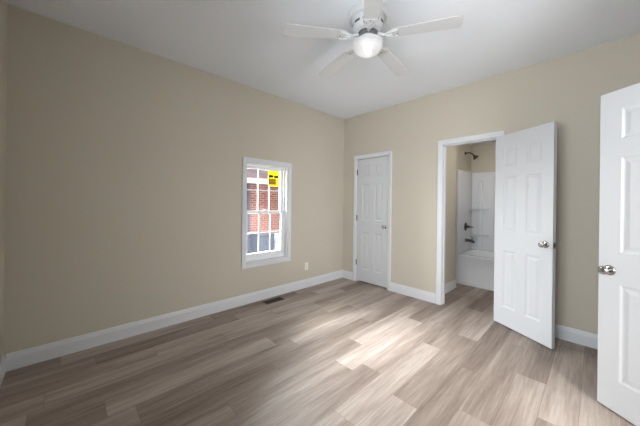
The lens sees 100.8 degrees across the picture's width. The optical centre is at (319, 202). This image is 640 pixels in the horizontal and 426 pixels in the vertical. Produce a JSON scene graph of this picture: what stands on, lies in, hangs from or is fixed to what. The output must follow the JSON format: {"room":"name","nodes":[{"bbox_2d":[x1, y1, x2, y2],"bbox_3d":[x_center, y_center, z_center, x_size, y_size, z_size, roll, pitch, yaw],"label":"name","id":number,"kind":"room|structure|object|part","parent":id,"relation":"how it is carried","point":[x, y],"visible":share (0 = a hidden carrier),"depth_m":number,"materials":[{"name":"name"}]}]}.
{"room":"empty bedroom","nodes":[
{"label":"empty bedroom","id":0,"kind":"room"},
{"bbox_2d":[0,0,7,361],"bbox_3d":[-1.142,-0.098,0.606,0.140,2.785,3.730,1,0,-44],"label":"wall","id":1,"kind":"structure","parent":0,"point":[3,3],"depth_m":1.91,"materials":[{"name":"beige paint"}]},
{"bbox_2d":[0,355,5,385],"bbox_3d":[-1.098,1.230,0.654,0.013,0.130,3.717,1,0,-44],"label":"baseboard","id":2,"kind":"structure","parent":1,"relation":"attached to","point":[3,361],"depth_m":1.92,"materials":[{"name":"white paint"}]},
{"bbox_2d":[4,4,343,357],"bbox_3d":[-1.041,-0.097,3.379,4.117,2.785,0.140,1,0,-44],"label":"wall","id":3,"kind":"structure","parent":0,"point":[123,198],"depth_m":2.55,"materials":[{"name":"beige paint"}]},
{"bbox_2d":[6,270,342,371],"bbox_3d":[-0.990,1.231,3.337,3.849,0.130,0.013,1,0,-44],"label":"baseboard","id":4,"kind":"structure","parent":3,"relation":"attached to","point":[22,358],"depth_m":2.60,"materials":[{"name":"white paint"}]},
{"bbox_2d":[241,157,291,269],"bbox_3d":[-0.750,0.133,3.646,0.774,1.422,0.158,1,0,-44],"label":"window","id":5,"kind":"structure","parent":3,"relation":"in","point":[252,260],"depth_m":3.69,"materials":[{"name":"white paint"}]},
{"bbox_2d":[247,169,279,210],"bbox_3d":[-0.782,-0.172,3.684,0.536,0.568,0.017,1,0,-44],"label":"grille","id":6,"kind":"object","parent":5,"relation":"attached to","point":[278,170],"depth_m":3.74,"materials":[{"name":"white plastic"}]},
{"bbox_2d":[247,213,280,252],"bbox_3d":[-0.765,0.412,3.658,0.536,0.534,0.017,1,0,-44],"label":"grille","id":7,"kind":"object","parent":5,"relation":"attached to","point":[274,251],"depth_m":3.70,"materials":[{"name":"white plastic"}]},
{"bbox_3d":[-0.783,-0.171,3.684,0.596,0.638,0.030,1,0,-44],"label":"sash","id":8,"kind":"part","parent":5,"relation":"part of","materials":[{"name":"glass"}]},
{"bbox_3d":[-0.766,0.427,3.659,0.596,0.636,0.032,1,0,-44],"label":"sash","id":9,"kind":"part","parent":5,"relation":"part of","materials":[{"name":"white plastic"}]},
{"bbox_3d":[-0.774,0.133,3.671,0.632,1.280,0.080,1,0,-44],"label":"frame","id":10,"kind":"part","parent":5,"relation":"part of","materials":[{"name":"white plastic"}]},
{"bbox_2d":[268,171,278,186],"bbox_3d":[-0.659,-0.344,3.785,0.186,0.217,0.002,1,0,-44],"label":"window sticker","id":11,"kind":"object","parent":5,"relation":"attached to","point":[273,176],"visible":1,"depth_m":3.78,"materials":[{"name":"yellow paper"}]},
{"bbox_2d":[269,178,275,184],"bbox_3d":[-0.676,-0.300,3.769,0.128,0.087,0.001,1,0,-44],"label":"print","id":12,"kind":"object","parent":11,"relation":"attached to","point":[272,181],"depth_m":3.77,"materials":[{"name":"brown"}]},
{"bbox_2d":[0,277,634,425],"bbox_3d":[1.315,1.384,2.258,6.002,0.120,5.040,1,0,-44],"label":"floor","id":13,"kind":"structure","parent":0,"point":[342,351],"depth_m":2.04,"materials":[{"name":"beige plastic"}]},
{"bbox_2d":[263,297,283,303],"bbox_3d":[-0.617,1.298,3.516,0.280,0.005,0.116,1,0,-44],"label":"floor vent","id":14,"kind":"object","parent":13,"relation":"in","point":[273,300],"visible":1,"depth_m":3.51,"materials":[{"name":"brown metal"}]},
{"bbox_2d":[455,249,493,290],"bbox_3d":[3.055,1.103,4.141,0.778,0.485,1.515,1,0,-44],"label":"bathtub","id":15,"kind":"object","parent":13,"relation":"on","point":[473,267],"visible":0.41,"depth_m":4.24,"materials":[{"name":"white ceramic"}]},
{"bbox_2d":[456,169,494,253],"bbox_3d":[3.070,0.153,4.144,0.777,1.413,1.514,1,0,-44],"label":"tub surround","id":16,"kind":"object","parent":15,"relation":"on","point":[475,192],"visible":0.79,"depth_m":4.75,"materials":[{"name":"white plastic"}]},
{"bbox_3d":[2.556,0.146,4.678,0.771,1.413,0.031,1,0,-44],"label":"panel","id":17,"kind":"part","parent":16,"relation":"part of","materials":[{"name":"white plastic"}]},
{"bbox_2d":[464,223,473,230],"bbox_3d":[2.634,0.425,4.656,0.144,0.144,0.137,1,0,-44],"label":"shower valve","id":18,"kind":"object","parent":16,"relation":"attached to","point":[466,226],"visible":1,"depth_m":4.66,"materials":[{"name":"grey metal"}]},
{"bbox_2d":[469,233,488,236],"bbox_3d":[2.861,0.587,4.776,0.151,0.032,0.286,1,0,-44],"label":"shelf","id":19,"kind":"object","parent":16,"relation":"attached to","point":[470,234],"depth_m":4.76,"materials":[{"name":"white plastic"}]},
{"bbox_2d":[470,209,488,210],"bbox_3d":[2.867,0.127,4.776,0.151,0.032,0.286,1,0,-44],"label":"shelf","id":20,"kind":"object","parent":16,"relation":"attached to","point":[470,209],"depth_m":4.72,"materials":[{"name":"white plastic"}]},
{"bbox_3d":[3.344,0.158,4.392,0.027,1.409,1.495,1,0,-44],"label":"panel","id":21,"kind":"part","parent":16,"relation":"part of","materials":[{"name":"white plastic"}]},
{"bbox_2d":[7,0,639,118],"bbox_3d":[0.305,-1.533,1.989,4.117,0.120,3.985,1,0,-44],"label":"ceiling","id":22,"kind":"structure","parent":0,"point":[244,42],"depth_m":2.36,"materials":[{"name":"white paint"}]},
{"bbox_2d":[283,0,462,77],"bbox_3d":[0.387,-1.309,2.093,1.239,0.327,1.264,1,0,-44],"label":"ceiling fan","id":23,"kind":"object","parent":22,"relation":"hanging from","point":[367,18],"visible":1,"depth_m":1.97,"materials":[{"name":"white metal"}]},
{"bbox_3d":[-0.033,-1.266,1.966,0.480,0.006,0.132,-3,0,-13],"label":"blade","id":24,"kind":"part","parent":23,"relation":"part of","materials":[{"name":"white wood"}]},
{"bbox_3d":[0.159,-1.263,2.414,0.132,0.006,0.480,1,-4,-31],"label":"blade","id":25,"kind":"part","parent":23,"relation":"part of","materials":[{"name":"white wood"}]},
{"bbox_3d":[0.334,-1.261,1.646,0.132,0.006,0.480,0,4,5],"label":"blade","id":26,"kind":"part","parent":23,"relation":"part of","materials":[{"name":"white wood"}]},
{"bbox_3d":[0.643,-1.257,2.370,0.132,0.006,0.480,1,-4,41],"label":"blade","id":27,"kind":"part","parent":23,"relation":"part of","materials":[{"name":"white wood"}]},
{"bbox_3d":[0.752,-1.256,1.896,0.480,0.006,0.132,5,2,23],"label":"blade","id":28,"kind":"part","parent":23,"relation":"part of","materials":[{"name":"white wood"}]},
{"bbox_2d":[445,144,471,283],"bbox_3d":[2.184,0.124,4.345,1.885,2.420,0.200,1,0,-44],"label":"wall","id":29,"kind":"structure","parent":0,"point":[456,158],"depth_m":4.06,"materials":[{"name":"beige paint"}]},
{"bbox_2d":[445,277,455,293],"bbox_3d":[1.909,1.266,4.018,1.055,0.130,0.113,1,0,-44],"label":"baseboard","id":30,"kind":"structure","parent":29,"relation":"attached to","point":[451,285],"depth_m":4.00,"materials":[{"name":"white paint"}]},
{"bbox_2d":[465,152,478,159],"bbox_3d":[2.661,-0.830,4.643,0.096,0.159,0.212,1,0,-44],"label":"shower fixture","id":31,"kind":"object","parent":29,"relation":"attached to","point":[474,156],"visible":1,"depth_m":4.61,"materials":[{"name":"grey metal"}]},
{"bbox_2d":[470,140,495,144],"bbox_3d":[2.724,-1.119,3.796,1.885,0.080,1.720,1,0,-44],"label":"ceiling","id":32,"kind":"structure","parent":0,"point":[491,141],"depth_m":4.73,"materials":[{"name":"white paint"}]},
{"bbox_2d":[471,142,495,172],"bbox_3d":[3.405,0.139,4.391,0.055,2.420,1.620,1,0,-44],"label":"wall","id":33,"kind":"structure","parent":0,"point":[486,161],"depth_m":4.80,"materials":[{"name":"beige paint"}]},
{"bbox_2d":[343,34,639,334],"bbox_3d":[1.782,-0.063,3.320,0.115,2.785,3.845,1,0,-44],"label":"wall","id":34,"kind":"structure","parent":0,"point":[567,90],"depth_m":2.85,"materials":[{"name":"beige paint"}]},
{"bbox_2d":[343,270,352,279],"bbox_3d":[0.478,1.249,4.577,0.013,0.130,0.221,1,0,-44],"label":"baseboard","id":35,"kind":"structure","parent":34,"relation":"attached to","point":[346,274],"depth_m":4.57,"materials":[{"name":"white paint"}]},
{"bbox_2d":[356,156,387,287],"bbox_3d":[0.816,0.288,4.232,0.096,2.012,0.607,1,0,-44],"label":"door","id":36,"kind":"structure","parent":34,"relation":"in","point":[372,190],"depth_m":4.22,"materials":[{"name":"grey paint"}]},
{"bbox_2d":[353,150,391,290],"bbox_3d":[0.865,0.266,4.277,0.151,2.105,0.720,1,0,-44],"label":"door frame","id":37,"kind":"structure","parent":34,"relation":"attached to","point":[386,153],"depth_m":4.11,"materials":[{"name":"white paint"}]},
{"bbox_2d":[390,282,435,303],"bbox_3d":[1.291,1.259,3.725,0.013,0.130,0.670,1,0,-44],"label":"baseboard","id":38,"kind":"structure","parent":34,"relation":"attached to","point":[401,289],"depth_m":3.70,"materials":[{"name":"white paint"}]},
{"bbox_2d":[436,130,504,304],"bbox_3d":[1.839,0.261,3.257,0.151,2.138,0.736,1,0,-44],"label":"door frame","id":39,"kind":"structure","parent":34,"relation":"attached to","point":[442,144],"depth_m":3.45,"materials":[{"name":"white paint"}]},
{"bbox_2d":[494,121,556,348],"bbox_3d":[2.057,0.293,2.692,0.159,2.056,0.626,1,0,-12],"label":"door","id":40,"kind":"structure","parent":34,"relation":"in","point":[526,160],"depth_m":2.62,"materials":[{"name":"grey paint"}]},
{"bbox_3d":[2.055,0.386,2.443,0.056,0.055,0.055,1,0,-13],"label":"knob","id":41,"kind":"part","parent":40,"relation":"part of","materials":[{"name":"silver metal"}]},
{"bbox_2d":[555,324,597,348],"bbox_3d":[2.499,1.273,2.460,0.013,0.130,1.333,1,0,-44],"label":"baseboard","id":42,"kind":"structure","parent":34,"relation":"attached to","point":[576,336],"depth_m":2.52,"materials":[{"name":"white paint"}]},
{"bbox_3d":[1.582,-0.065,0.550,4.002,2.785,0.115,1,0,-44],"label":"wall","id":43,"kind":"structure","parent":0,"visible":0},
{"bbox_2d":[597,83,639,425],"bbox_3d":[1.916,0.304,1.395,0.158,2.030,0.763,1,0,-6],"label":"door","id":44,"kind":"structure","parent":43,"relation":"in","point":[618,369],"depth_m":1.65,"materials":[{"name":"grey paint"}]},
{"bbox_3d":[1.831,0.433,1.699,0.056,0.055,0.055,1,0,-6],"label":"knob","id":45,"kind":"part","parent":44,"relation":"part of","materials":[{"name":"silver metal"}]},
{"label":"outside","id":46,"kind":"structure","parent":0,"visible":0},
{"bbox_3d":[-3.792,1.912,10.496,18.000,0.200,13.800,1,0,-44],"label":"ground","id":47,"kind":"structure","parent":46,"visible":0},
{"bbox_2d":[250,233,274,252],"bbox_3d":[-1.900,1.420,8.695,0.600,0.830,0.610,1,0,-44],"label":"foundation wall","id":48,"kind":"structure","parent":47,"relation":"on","point":[264,237],"depth_m":8.51,"materials":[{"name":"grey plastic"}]},
{"bbox_3d":[-1.895,1.030,8.695,0.600,0.050,0.610,1,0,-44],"label":"lid","id":49,"kind":"part","parent":48,"relation":"part of","materials":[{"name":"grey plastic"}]},
{"bbox_2d":[247,168,279,253],"bbox_3d":[-2.969,-0.178,11.109,12.700,4.000,5.215,1,0,-44],"label":"house","id":50,"kind":"structure","parent":47,"relation":"on","point":[252,174],"depth_m":9.18,"materials":[{"name":"red brick"}]},
{"bbox_2d":[272,232,279,250],"bbox_3d":[-1.348,1.452,9.160,0.640,0.780,0.720,1,0,-44],"label":"air conditioner","id":51,"kind":"object","parent":47,"relation":"on","point":[276,243],"visible":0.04,"depth_m":8.91,"materials":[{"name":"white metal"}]}
]}

